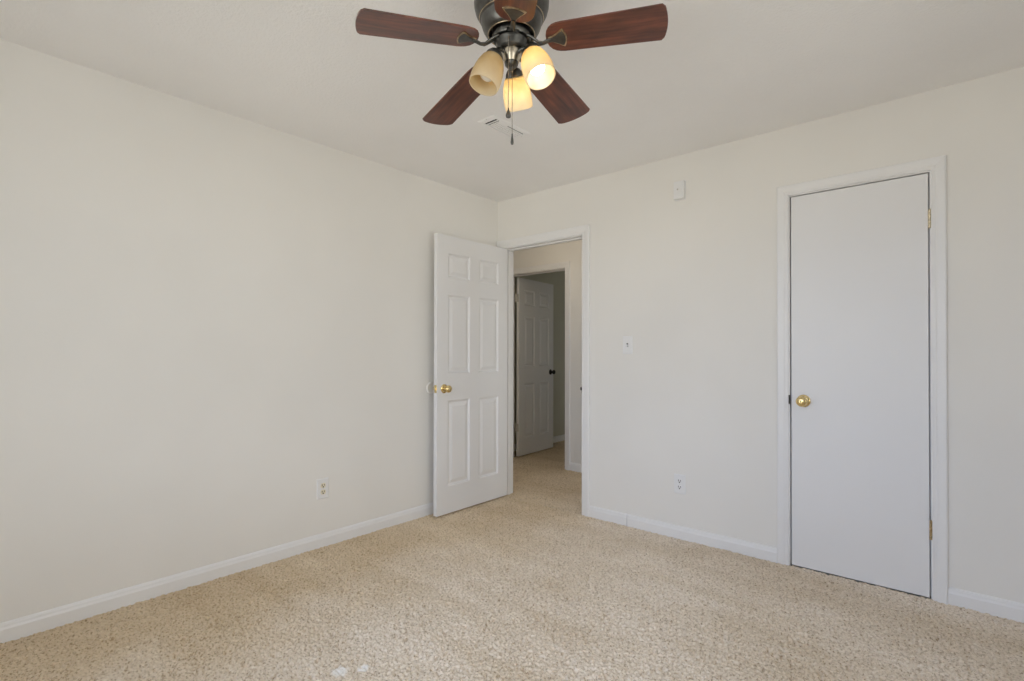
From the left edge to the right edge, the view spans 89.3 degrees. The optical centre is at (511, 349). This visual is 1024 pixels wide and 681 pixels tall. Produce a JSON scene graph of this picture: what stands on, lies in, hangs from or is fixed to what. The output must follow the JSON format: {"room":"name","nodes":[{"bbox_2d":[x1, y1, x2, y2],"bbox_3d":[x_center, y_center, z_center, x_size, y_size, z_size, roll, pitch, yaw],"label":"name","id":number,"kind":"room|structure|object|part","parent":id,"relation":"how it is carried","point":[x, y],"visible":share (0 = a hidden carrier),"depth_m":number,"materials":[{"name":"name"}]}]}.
{"room":"empty bedroom","nodes":[
{"label":"empty bedroom","id":0,"kind":"room"},
{"bbox_2d":[0,39,497,622],"bbox_3d":[-1.524,-0.012,2.810,0.115,2.480,4.376,0,-1,41],"label":"wall","id":1,"kind":"structure","parent":0,"point":[209,317],"depth_m":2.59,"materials":[{"name":"paint"}]},
{"bbox_2d":[0,502,432,642],"bbox_3d":[-1.474,1.151,2.764,0.012,0.082,4.134,0,-1,41],"label":"baseboard","id":2,"kind":"structure","parent":1,"relation":"attached to","point":[25,626],"depth_m":2.58,"materials":[{"name":"paint"}]},
{"bbox_2d":[317,477,328,499],"bbox_3d":[-1.147,0.844,3.145,0.008,0.122,0.076,0,-1,41],"label":"wall outlet","id":3,"kind":"object","parent":1,"relation":"attached to","point":[322,484],"visible":1,"depth_m":3.14,"materials":[{"name":"plastic"}]},
{"bbox_2d":[426,382,433,393],"bbox_3d":[-0.590,0.279,3.791,0.008,0.086,0.086,0,-1,41],"label":"bumper cover","id":4,"kind":"object","parent":1,"relation":"attached to","point":[430,385],"visible":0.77,"depth_m":3.78,"materials":[{"name":"paint"}]},
{"bbox_2d":[0,0,1023,201],"bbox_3d":[0.917,-1.281,3.619,6.080,0.080,8.780,0,-1,41],"label":"ceiling","id":5,"kind":"structure","parent":0,"point":[721,72],"depth_m":2.29,"materials":[{"name":"white paint"}]},
{"bbox_2d":[478,115,530,139],"bbox_3d":[-0.042,-1.276,2.914,0.127,0.068,0.308,0,-1,41],"label":"ceiling vent","id":6,"kind":"object","parent":5,"relation":"in","point":[494,122],"visible":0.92,"depth_m":2.90,"materials":[{"name":"silver metal"}]},
{"bbox_2d":[355,0,667,144],"bbox_3d":[0.002,-0.971,1.765,0.964,0.572,0.966,0,-1,41],"label":"ceiling fan","id":7,"kind":"object","parent":5,"relation":"hanging from","point":[512,26],"visible":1,"depth_m":1.69,"materials":[{"name":"brown wood"}]},
{"bbox_3d":[-0.293,-1.008,1.635,0.387,0.006,0.145,-5,6,-21],"label":"blade","id":8,"kind":"part","parent":7,"relation":"part of","materials":[{"name":"brown wood"}]},
{"bbox_3d":[-0.195,-0.969,1.984,0.145,0.006,0.387,-12,-4,-40],"label":"blade","id":9,"kind":"part","parent":7,"relation":"part of","materials":[{"name":"brown wood"}]},
{"bbox_3d":[-0.078,-0.917,1.693,0.050,0.079,0.054,0,-1,41],"label":"light bulb","id":10,"kind":"part","parent":7,"relation":"part of","materials":[{"name":"white glass"}]},
{"bbox_3d":[-0.084,-0.906,1.689,0.104,0.130,0.113,0,-1,41],"label":"lamp shade","id":11,"kind":"part","parent":7,"relation":"part of","materials":[{"name":"beige glass"}]},
{"bbox_2d":[486,47,502,59],"bbox_3d":[-0.060,-0.964,1.701,0.061,0.046,0.061,0,-1,41],"label":"socket","id":12,"kind":"object","parent":7,"relation":"attached to","point":[493,53],"depth_m":1.67,"materials":[{"name":"brown metal"}]},
{"bbox_3d":[-0.038,-0.989,1.718,0.054,0.036,0.015,0,-1,-39],"label":"lamp arm","id":13,"kind":"part","parent":7,"relation":"part of","materials":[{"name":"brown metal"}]},
{"bbox_3d":[-0.011,-0.908,1.693,0.006,0.237,0.011,0,0,10],"label":"pull chain","id":14,"kind":"part","parent":7,"relation":"part of","materials":[{"name":"metal"}]},
{"bbox_3d":[0.001,-0.837,1.733,0.003,0.230,0.003,0,-1,41],"label":"pull chain","id":15,"kind":"part","parent":7,"relation":"part of","materials":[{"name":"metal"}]},
{"bbox_2d":[506,67,522,77],"bbox_3d":[0.008,-0.967,1.825,0.061,0.052,0.059,0,-1,41],"label":"socket","id":16,"kind":"object","parent":7,"relation":"attached to","point":[517,73],"depth_m":1.80,"materials":[{"name":"brown metal"}]},
{"bbox_3d":[0.016,-1.034,1.435,0.145,0.006,0.387,10,-1,-3],"label":"blade","id":17,"kind":"part","parent":7,"relation":"part of","materials":[{"name":"brown wood"}]},
{"bbox_3d":[0.018,-0.914,1.863,0.108,0.134,0.124,0,-1,41],"label":"lamp shade","id":18,"kind":"part","parent":7,"relation":"part of","materials":[{"name":"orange glass"}]},
{"bbox_2d":[522,44,536,53],"bbox_3d":[0.064,-0.974,1.698,0.060,0.049,0.062,0,-1,41],"label":"socket","id":19,"kind":"object","parent":7,"relation":"attached to","point":[530,48],"depth_m":1.66,"materials":[{"name":"brown metal"}]},
{"bbox_3d":[0.077,-0.930,1.681,0.060,0.078,0.050,0,-1,41],"label":"light bulb","id":20,"kind":"part","parent":7,"relation":"part of","materials":[{"name":"white glass"}]},
{"bbox_3d":[0.083,-0.918,1.673,0.120,0.132,0.103,0,-1,41],"label":"lamp shade","id":21,"kind":"part","parent":7,"relation":"part of","materials":[{"name":"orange glass"}]},
{"bbox_3d":[0.164,-0.993,2.009,0.145,0.006,0.387,-12,-13,31],"label":"blade","id":22,"kind":"part","parent":7,"relation":"part of","materials":[{"name":"brown wood"}]},
{"bbox_3d":[0.300,-1.027,1.667,0.387,0.006,0.145,1,-10,15],"label":"blade","id":23,"kind":"part","parent":7,"relation":"part of","materials":[{"name":"brown wood"}]},
{"bbox_2d":[514,271,564,443],"bbox_3d":[0.828,0.028,7.259,0.115,2.480,3.150,0,-1,41],"label":"wall","id":24,"kind":"structure","parent":0,"point":[557,279],"depth_m":6.91,"materials":[{"name":"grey paint"}]},
{"bbox_2d":[514,434,564,450],"bbox_3d":[0.874,1.191,7.208,0.012,0.082,3.150,0,-1,41],"label":"baseboard","id":25,"kind":"structure","parent":24,"relation":"attached to","point":[558,438],"depth_m":6.89,"materials":[{"name":"paint"}]},
{"bbox_2d":[513,240,581,463],"bbox_3d":[0.782,0.011,5.134,3.650,2.480,0.120,0,-1,41],"label":"wall","id":26,"kind":"structure","parent":0,"point":[571,251],"depth_m":5.20,"materials":[{"name":"paint"}]},
{"bbox_2d":[514,278,555,455],"bbox_3d":[0.275,0.197,6.142,0.163,2.018,0.766,0,-1,36],"label":"door","id":27,"kind":"structure","parent":26,"relation":"in","point":[533,428],"depth_m":6.10,"materials":[{"name":"paint"}]},
{"bbox_2d":[513,261,569,469],"bbox_3d":[0.277,0.163,5.560,0.909,2.109,0.136,0,-1,41],"label":"door frame","id":28,"kind":"structure","parent":26,"relation":"attached to","point":[561,266],"depth_m":5.25,"materials":[{"name":"paint"}]},
{"bbox_2d":[569,462,581,472],"bbox_3d":[1.348,1.171,4.545,2.031,0.082,0.012,0,-1,41],"label":"baseboard","id":29,"kind":"structure","parent":26,"relation":"attached to","point":[575,467],"depth_m":5.16,"materials":[{"name":"paint"}]},
{"bbox_2d":[554,464,930,598],"bbox_3d":[0.912,1.279,3.599,6.080,0.080,8.780,0,-1,41],"label":"floor","id":30,"kind":"structure","parent":0,"point":[556,464],"depth_m":2.75,"materials":[{"name":"beige carpet"}]},
{"bbox_2d":[0,496,1023,680],"bbox_3d":[0.098,1.196,1.391,4.183,0.041,4.144,0,-1,41],"label":"carpet","id":31,"kind":"object","parent":30,"relation":"on","point":[504,588],"visible":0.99,"depth_m":2.27,"materials":[{"name":"beige carpet"}]},
{"bbox_2d":[513,440,564,468],"bbox_3d":[1.916,1.235,6.223,2.874,0.036,3.271,0,-1,41],"label":"carpet","id":32,"kind":"object","parent":30,"relation":"on","point":[555,455],"visible":0.2,"depth_m":5.86,"materials":[{"name":"beige carpet"}]},
{"bbox_2d":[505,460,581,514],"bbox_3d":[0.548,1.220,4.495,3.175,0.037,1.133,0,-1,41],"label":"carpet","id":33,"kind":"object","parent":30,"relation":"on","point":[559,488],"visible":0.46,"depth_m":4.58,"materials":[{"name":"beige carpet"}]},
{"bbox_2d":[498,67,1023,602],"bbox_3d":[1.497,-0.004,3.010,4.185,2.480,0.115,0,-1,41],"label":"wall","id":34,"kind":"structure","parent":0,"point":[692,280],"depth_m":3.02,"materials":[{"name":"paint"}]},
{"bbox_2d":[497,224,589,516],"bbox_3d":[0.255,0.150,4.075,0.903,2.111,0.132,0,-1,41],"label":"door frame","id":35,"kind":"structure","parent":34,"relation":"attached to","point":[582,232],"depth_m":3.84,"materials":[{"name":"paint"}]},
{"bbox_2d":[433,233,506,516],"bbox_3d":[-0.300,0.180,3.977,0.163,2.016,0.777,0,-1,40],"label":"door","id":36,"kind":"structure","parent":35,"relation":"attached to","point":[470,386],"depth_m":3.93,"materials":[{"name":"paint"}]},
{"bbox_3d":[-0.461,0.281,3.704,0.055,0.055,0.055,0,-1,40],"label":"knob","id":37,"kind":"part","parent":36,"relation":"part of","materials":[{"name":"gold metal"}]},
{"bbox_2d":[623,336,632,353],"bbox_3d":[0.784,-0.031,3.537,0.073,0.122,0.023,0,-1,41],"label":"light switch","id":38,"kind":"object","parent":34,"relation":"attached to","point":[627,340],"visible":1,"depth_m":3.54,"materials":[{"name":"plastic"}]},
{"bbox_2d":[674,473,685,494],"bbox_3d":[1.066,0.854,3.294,0.076,0.122,0.008,0,-1,41],"label":"wall outlet","id":39,"kind":"object","parent":34,"relation":"attached to","point":[679,480],"visible":1,"depth_m":3.29,"materials":[{"name":"plastic"}]},
{"bbox_2d":[674,180,685,200],"bbox_3d":[1.065,-1.014,3.297,0.074,0.120,0.032,0,-1,41],"label":"sensor box","id":40,"kind":"object","parent":34,"relation":"attached to","point":[679,186],"visible":1,"depth_m":3.28,"materials":[{"name":"plastic"}]},
{"bbox_2d":[589,505,776,562],"bbox_3d":[1.025,1.160,3.321,1.241,0.082,0.016,0,-1,41],"label":"baseboard","id":41,"kind":"structure","parent":34,"relation":"attached to","point":[759,551],"depth_m":3.24,"materials":[{"name":"paint"}]},
{"bbox_2d":[791,173,931,597],"bbox_3d":[1.772,0.170,2.671,0.608,2.041,0.106,0,-1,41],"label":"door","id":42,"kind":"structure","parent":34,"relation":"in","point":[860,254],"depth_m":2.67,"materials":[{"name":"paint"}]},
{"bbox_3d":[1.575,0.281,2.814,0.058,0.058,0.058,0,-1,41],"label":"knob","id":43,"kind":"part","parent":42,"relation":"part of","materials":[{"name":"gold metal"}]},
{"bbox_2d":[777,155,947,604],"bbox_3d":[1.811,0.140,2.725,0.734,2.116,0.132,0,-1,41],"label":"door frame","id":44,"kind":"structure","parent":34,"relation":"attached to","point":[935,167],"depth_m":2.52,"materials":[{"name":"paint"}]},
{"bbox_2d":[948,586,1023,622],"bbox_3d":[2.537,1.153,2.012,1.290,0.082,0.012,0,-1,41],"label":"baseboard","id":45,"kind":"structure","parent":34,"relation":"attached to","point":[1002,608],"depth_m":2.34,"materials":[{"name":"paint"}]}
]}

